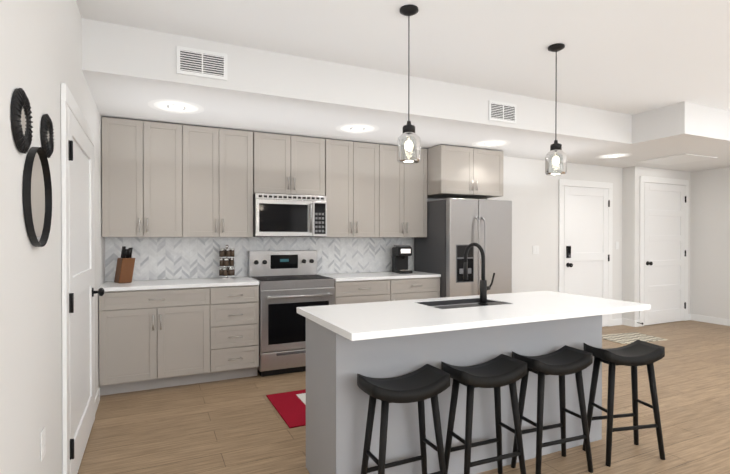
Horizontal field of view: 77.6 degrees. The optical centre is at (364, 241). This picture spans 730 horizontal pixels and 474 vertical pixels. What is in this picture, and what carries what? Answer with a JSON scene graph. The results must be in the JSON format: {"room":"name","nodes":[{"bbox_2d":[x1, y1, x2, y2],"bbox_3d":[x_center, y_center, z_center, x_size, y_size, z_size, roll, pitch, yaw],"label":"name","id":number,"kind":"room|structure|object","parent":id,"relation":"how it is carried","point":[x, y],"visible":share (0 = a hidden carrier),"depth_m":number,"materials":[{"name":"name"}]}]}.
{"room":"kitchen","nodes":[
{"label":"kitchen","id":0,"kind":"room"},
{"bbox_2d":[0,0,104,473],"bbox_3d":[-0.652,-0.044,0.267,0.150,2.740,9.150,0,0,-25],"label":"wall","id":1,"kind":"structure","parent":0,"point":[40,51],"depth_m":1.73,"materials":[{"name":"white paint"}]},
{"bbox_2d":[11,88,54,246],"bbox_3d":[-1.232,-0.254,1.705,0.022,0.550,0.604,0,0,-25],"label":"mirror","id":2,"kind":"object","parent":1,"relation":"attached to","point":[37,197],"visible":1,"depth_m":1.66,"materials":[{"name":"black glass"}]},
{"bbox_2d":[40,427,45,461],"bbox_3d":[-1.297,0.816,1.831,0.007,0.114,0.070,0,0,-25],"label":"electrical outlet plate","id":3,"kind":"object","parent":1,"relation":"attached to","point":[43,442],"visible":1,"depth_m":1.82,"materials":[{"name":"white plastic"}]},
{"bbox_2d":[61,83,94,473],"bbox_3d":[-1.736,0.265,2.781,0.022,2.090,1.220,0,0,-25],"label":"door frame","id":4,"kind":"structure","parent":1,"relation":"attached to","point":[68,101],"depth_m":2.24,"materials":[{"name":"white wood"}]},
{"bbox_2d":[68,108,104,473],"bbox_3d":[-1.699,0.306,2.791,0.097,1.984,1.046,0,0,-25],"label":"door","id":5,"kind":"structure","parent":1,"relation":"in","point":[82,292],"depth_m":2.73,"materials":[{"name":"white wood"}]},
{"bbox_2d":[95,388,99,413],"bbox_3d":[-2.093,1.255,3.537,0.012,0.100,0.440,0,0,-25],"label":"baseboard","id":6,"kind":"structure","parent":1,"relation":"attached to","point":[97,398],"depth_m":3.56,"materials":[{"name":"white"}]},
{"bbox_2d":[105,156,690,326],"bbox_3d":[1.387,-0.080,5.920,8.350,2.740,0.650,0,0,-25],"label":"wall","id":7,"kind":"structure","parent":0,"point":[530,189],"depth_m":6.37,"materials":[{"name":"white paint"}]},
{"bbox_2d":[101,117,188,236],"bbox_3d":[-2.061,-0.570,4.294,0.718,1.060,0.347,0,0,-25],"label":"upper cabinet","id":8,"kind":"object","parent":7,"relation":"attached to","point":[159,179],"depth_m":4.13,"materials":[{"name":"grey wood"}]},
{"bbox_2d":[189,125,252,236],"bbox_3d":[-1.516,-0.571,4.550,0.717,1.060,0.347,0,0,-25],"label":"upper cabinet","id":9,"kind":"object","parent":7,"relation":"attached to","point":[220,160],"depth_m":4.41,"materials":[{"name":"grey wood"}]},
{"bbox_2d":[105,237,412,280],"bbox_3d":[-0.930,0.165,5.021,3.381,0.419,0.010,0,0,-25],"label":"backsplash","id":10,"kind":"structure","parent":7,"relation":"attached to","point":[157,258],"depth_m":4.79,"materials":[{"name":"tile"}]},
{"bbox_2d":[253,132,324,195],"bbox_3d":[-0.836,-0.796,4.849,0.756,0.615,0.382,0,0,-25],"label":"upper cabinet","id":11,"kind":"object","parent":7,"relation":"attached to","point":[289,164],"visible":1,"depth_m":4.70,"materials":[{"name":"grey wood"}]},
{"bbox_2d":[253,193,326,236],"bbox_3d":[-0.820,-0.265,4.819,0.752,0.433,0.456,0,0,-25],"label":"microwave","id":12,"kind":"object","parent":11,"relation":"attached to","point":[281,215],"visible":0.98,"depth_m":4.64,"materials":[{"name":"grey metal"}]},
{"bbox_2d":[325,139,384,236],"bbox_3d":[-0.177,-0.575,5.179,0.702,1.060,0.347,0,0,-25],"label":"upper cabinet","id":13,"kind":"object","parent":7,"relation":"attached to","point":[375,190],"depth_m":5.02,"materials":[{"name":"grey wood"}]},
{"bbox_2d":[385,145,426,236],"bbox_3d":[0.355,-0.577,5.429,0.703,1.060,0.347,0,0,-25],"label":"upper cabinet","id":14,"kind":"object","parent":7,"relation":"attached to","point":[405,184],"depth_m":5.29,"materials":[{"name":"grey wood"}]},
{"bbox_2d":[427,145,502,198],"bbox_3d":[1.160,-0.831,5.638,0.920,0.555,0.652,0,0,-25],"label":"upper cabinet","id":15,"kind":"object","parent":7,"relation":"attached to","point":[462,172],"visible":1,"depth_m":5.36,"materials":[{"name":"grey wood"}]},
{"bbox_2d":[532,246,538,253],"bbox_3d":[2.342,0.118,6.228,0.116,0.114,0.007,0,0,-25],"label":"switch plate","id":16,"kind":"object","parent":7,"relation":"attached to","point":[535,249],"visible":1,"depth_m":6.22,"materials":[{"name":"white plastic"}]},
{"bbox_2d":[558,179,612,326],"bbox_3d":[3.237,0.203,6.639,1.110,2.165,0.022,0,0,-25],"label":"door frame","id":17,"kind":"structure","parent":7,"relation":"attached to","point":[579,183],"depth_m":6.54,"materials":[{"name":"white wood"}]},
{"bbox_2d":[564,186,609,326],"bbox_3d":[3.260,0.244,6.609,0.936,2.059,0.097,0,0,-25],"label":"entry door","id":18,"kind":"structure","parent":7,"relation":"in","point":[586,257],"depth_m":6.64,"materials":[{"name":"white wood"}]},
{"bbox_2d":[639,176,688,325],"bbox_3d":[4.685,0.147,7.098,1.200,2.270,0.022,0,0,-25],"label":"door frame","id":19,"kind":"structure","parent":7,"relation":"attached to","point":[647,179],"depth_m":6.87,"materials":[{"name":"white wood"}]},
{"bbox_2d":[644,182,685,324],"bbox_3d":[4.707,0.188,7.067,1.026,2.164,0.097,0,0,-25],"label":"closet door","id":20,"kind":"structure","parent":7,"relation":"in","point":[664,251],"depth_m":7.09,"materials":[{"name":"white wood"}]},
{"bbox_2d":[76,0,729,114],"bbox_3d":[3.194,-1.485,2.065,8.650,0.120,9.150,0,0,-25],"label":"ceiling","id":21,"kind":"structure","parent":0,"point":[631,57],"depth_m":3.21,"materials":[{"name":"white paint"}]},
{"bbox_2d":[397,4,420,163],"bbox_3d":[0.271,-0.958,2.799,0.148,0.942,0.148,0,0,-25],"label":"pendant light","id":22,"kind":"object","parent":21,"relation":"hanging from","point":[408,128],"visible":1,"depth_m":2.77,"materials":[{"name":"clear glass"},{"name":"black metal"}]},
{"bbox_2d":[545,43,566,175],"bbox_3d":[1.407,-0.962,3.344,0.148,0.942,0.148,0,0,-25],"label":"pendant light","id":23,"kind":"object","parent":21,"relation":"hanging from","point":[555,148],"visible":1,"depth_m":3.33,"materials":[{"name":"clear glass"},{"name":"black metal"}]},
{"bbox_2d":[77,320,729,473],"bbox_3d":[3.162,1.364,2.151,8.750,0.100,9.300,0,0,-25],"label":"floor","id":24,"kind":"structure","parent":0,"point":[235,426],"depth_m":3.22,"materials":[{"name":"brown wood"}]},
{"bbox_2d":[99,289,213,395],"bbox_3d":[-1.933,0.857,4.214,0.876,0.888,0.617,0,0,-25],"label":"base cabinet","id":25,"kind":"object","parent":24,"relation":"on","point":[156,334],"depth_m":3.94,"materials":[{"name":"grey wood"}]},
{"bbox_2d":[98,277,257,292],"bbox_3d":[-1.729,0.396,4.300,1.320,0.032,0.631,0,0,-25],"label":"countertop","id":26,"kind":"structure","parent":25,"relation":"on","point":[193,283],"depth_m":4.11,"materials":[{"name":"white stone"}]},
{"bbox_2d":[114,246,134,282],"bbox_3d":[-2.190,0.211,4.146,0.265,0.338,0.110,0,1,45],"label":"knife block","id":27,"kind":"object","parent":26,"relation":"on","point":[125,267],"visible":1,"depth_m":4.10,"materials":[{"name":"brown wood"}]},
{"bbox_2d":[218,245,235,278],"bbox_3d":[-1.395,0.206,4.588,0.172,0.343,0.172,0,0,-25],"label":"spice rack","id":28,"kind":"object","parent":26,"relation":"on","point":[226,272],"visible":1,"depth_m":4.54,"materials":[{"name":"silver metal"}]},
{"bbox_2d":[214,281,258,380],"bbox_3d":[-1.362,0.855,4.483,0.503,0.888,0.617,0,0,-25],"label":"base cabinet","id":29,"kind":"object","parent":24,"relation":"on","point":[236,307],"depth_m":4.23,"materials":[{"name":"grey wood"}]},
{"bbox_2d":[266,389,305,427],"bbox_3d":[-0.100,1.297,3.767,1.280,0.012,0.720,0,0,-25],"label":"rug","id":30,"kind":"object","parent":24,"relation":"on","point":[290,407],"visible":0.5,"depth_m":3.56,"materials":[{"name":"red fabric"}]},
{"bbox_2d":[248,250,334,376],"bbox_3d":[-0.763,0.700,4.704,0.754,1.195,0.692,0,0,-25],"label":"range","id":31,"kind":"object","parent":24,"relation":"on","point":[290,281],"visible":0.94,"depth_m":4.44,"materials":[{"name":"silver metal"}]},
{"bbox_2d":[334,279,396,304],"bbox_3d":[-0.119,0.851,5.067,0.703,0.888,0.617,0,0,-25],"label":"base cabinet","id":32,"kind":"object","parent":24,"relation":"on","point":[362,287],"depth_m":4.79,"materials":[{"name":"grey wood"}]},
{"bbox_2d":[321,271,440,282],"bbox_3d":[0.150,0.390,5.182,1.290,0.032,0.631,0,0,-25],"label":"countertop","id":33,"kind":"structure","parent":32,"relation":"on","point":[344,277],"depth_m":5.00,"materials":[{"name":"white stone"}]},
{"bbox_2d":[392,245,412,273],"bbox_3d":[0.441,0.210,5.395,0.170,0.325,0.260,0,0,-15],"label":"coffee maker","id":34,"kind":"object","parent":33,"relation":"on","point":[401,254],"visible":1,"depth_m":5.37,"materials":[{"name":"black plastic"}]},
{"bbox_2d":[357,364,449,473],"bbox_3d":[0.186,0.977,2.192,0.420,0.678,0.227,0,0,-25],"label":"stool","id":35,"kind":"object","parent":24,"relation":"on","point":[423,383],"visible":1,"depth_m":2.17,"materials":[{"name":"black wood"}]},
{"bbox_2d":[397,279,439,300],"bbox_3d":[0.412,0.850,5.316,0.703,0.888,0.617,0,0,-25],"label":"base cabinet","id":36,"kind":"object","parent":24,"relation":"on","point":[407,289],"depth_m":5.06,"materials":[{"name":"grey wood"}]},
{"bbox_2d":[306,315,601,473],"bbox_3d":[0.607,0.861,2.825,1.885,0.898,0.499,0,0,-25],"label":"kitchen island","id":37,"kind":"object","parent":24,"relation":"on","point":[346,344],"depth_m":2.48,"materials":[{"name":"grey"}]},
{"bbox_2d":[297,291,650,342],"bbox_3d":[0.663,0.397,2.683,1.965,0.032,0.800,0,0,-25],"label":"island countertop","id":38,"kind":"structure","parent":37,"relation":"on","point":[354,322],"depth_m":2.44,"materials":[{"name":"white stone"}]},
{"bbox_2d":[413,295,504,306],"bbox_3d":[0.601,0.500,2.809,0.520,0.244,0.320,0,0,-25],"label":"sink","id":39,"kind":"object","parent":38,"relation":"in","point":[469,301],"depth_m":2.92,"materials":[{"name":"silver metal"}]},
{"bbox_2d":[463,242,494,304],"bbox_3d":[0.707,0.192,2.820,0.121,0.372,0.216,0,0,-25],"label":"faucet","id":40,"kind":"object","parent":38,"relation":"on","point":[484,287],"visible":1,"depth_m":2.73,"materials":[{"name":"black metal"}]},
{"bbox_2d":[414,198,511,297],"bbox_3d":[1.204,0.402,5.543,0.905,1.780,0.824,0,0,-25],"label":"refrigerator","id":41,"kind":"object","parent":24,"relation":"on","point":[456,227],"visible":0.56,"depth_m":5.22,"materials":[{"name":"grey metal"}]},
{"bbox_2d":[441,354,526,473],"bbox_3d":[0.630,0.975,2.400,0.420,0.678,0.240,0,0,-25],"label":"stool","id":42,"kind":"object","parent":24,"relation":"on","point":[497,373],"visible":0.98,"depth_m":2.38,"materials":[{"name":"black wood"}]},
{"bbox_2d":[511,345,592,473],"bbox_3d":[1.073,0.974,2.609,0.420,0.678,0.227,0,0,-21],"label":"stool","id":43,"kind":"object","parent":24,"relation":"on","point":[563,361],"visible":0.92,"depth_m":2.58,"materials":[{"name":"black wood"}]},
{"bbox_2d":[582,340,664,466],"bbox_3d":[1.585,0.973,2.789,0.420,0.678,0.227,0,0,-12],"label":"stool","id":44,"kind":"object","parent":24,"relation":"on","point":[634,354],"visible":0.96,"depth_m":2.73,"materials":[{"name":"black wood"}]},
{"bbox_2d":[602,332,667,343],"bbox_3d":[3.517,1.283,6.040,0.760,0.010,0.480,0,0,-17],"label":"doormat","id":45,"kind":"object","parent":24,"relation":"on","point":[624,338],"visible":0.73,"depth_m":5.98,"materials":[{"name":"beige fabric"}]},
{"bbox_2d":[82,18,729,171],"bbox_3d":[1.759,-1.280,5.120,8.350,0.330,2.102,0,0,-25],"label":"soffit","id":46,"kind":"structure","parent":0,"point":[129,72],"depth_m":4.03,"materials":[{"name":"white paint"}]},
{"bbox_2d":[166,104,186,109],"bbox_3d":[-1.550,-1.102,3.733,0.428,0.007,0.428,0,0,26],"label":"recessed light","id":47,"kind":"object","parent":46,"relation":"in","point":[175,107],"depth_m":3.72,"materials":[{"name":"white plastic"}]},
{"bbox_2d":[176,46,226,80],"bbox_3d":[-1.150,-1.258,3.212,0.340,0.190,0.016,0,0,-25],"label":"ceiling vent","id":48,"kind":"object","parent":46,"relation":"in","point":[200,63],"visible":1,"depth_m":3.20,"materials":[{"name":"white metal"}]},
{"bbox_2d":[350,127,364,130],"bbox_3d":[-0.073,-1.106,4.471,0.428,0.007,0.428,0,0,-31],"label":"recessed light","id":49,"kind":"object","parent":46,"relation":"in","point":[352,128],"depth_m":4.45,"materials":[{"name":"white"}]},
{"bbox_2d":[484,142,497,144],"bbox_3d":[1.433,-1.111,5.168,0.428,0.007,0.428,0,0,-31],"label":"recessed light","id":50,"kind":"object","parent":46,"relation":"in","point":[488,143],"depth_m":5.15,"materials":[{"name":"white plastic"}]},
{"bbox_2d":[489,100,516,123],"bbox_3d":[1.329,-1.245,4.377,0.340,0.190,0.016,0,0,-25],"label":"ceiling vent","id":51,"kind":"object","parent":46,"relation":"in","point":[502,112],"visible":1,"depth_m":4.37,"materials":[{"name":"white metal"}]},
{"bbox_2d":[637,153,716,164],"bbox_3d":[4.257,-1.116,6.213,0.700,0.011,0.650,0,0,-25],"label":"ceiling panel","id":52,"kind":"structure","parent":46,"relation":"attached to","point":[677,159],"depth_m":6.16,"materials":[{"name":"white"}]},
{"bbox_2d":[690,167,729,318],"bbox_3d":[7.041,-0.067,3.881,0.150,2.740,9.150,0,0,-25],"label":"wall","id":53,"kind":"structure","parent":0,"point":[710,246],"depth_m":7.13,"materials":[{"name":"white paint"}]},
{"bbox_2d":[688,314,729,325],"bbox_3d":[7.093,1.255,3.554,0.036,0.100,8.498,0,0,-25],"label":"baseboard","id":54,"kind":"structure","parent":53,"relation":"attached to","point":[694,317],"depth_m":7.14,"materials":[{"name":"white"}]}
]}

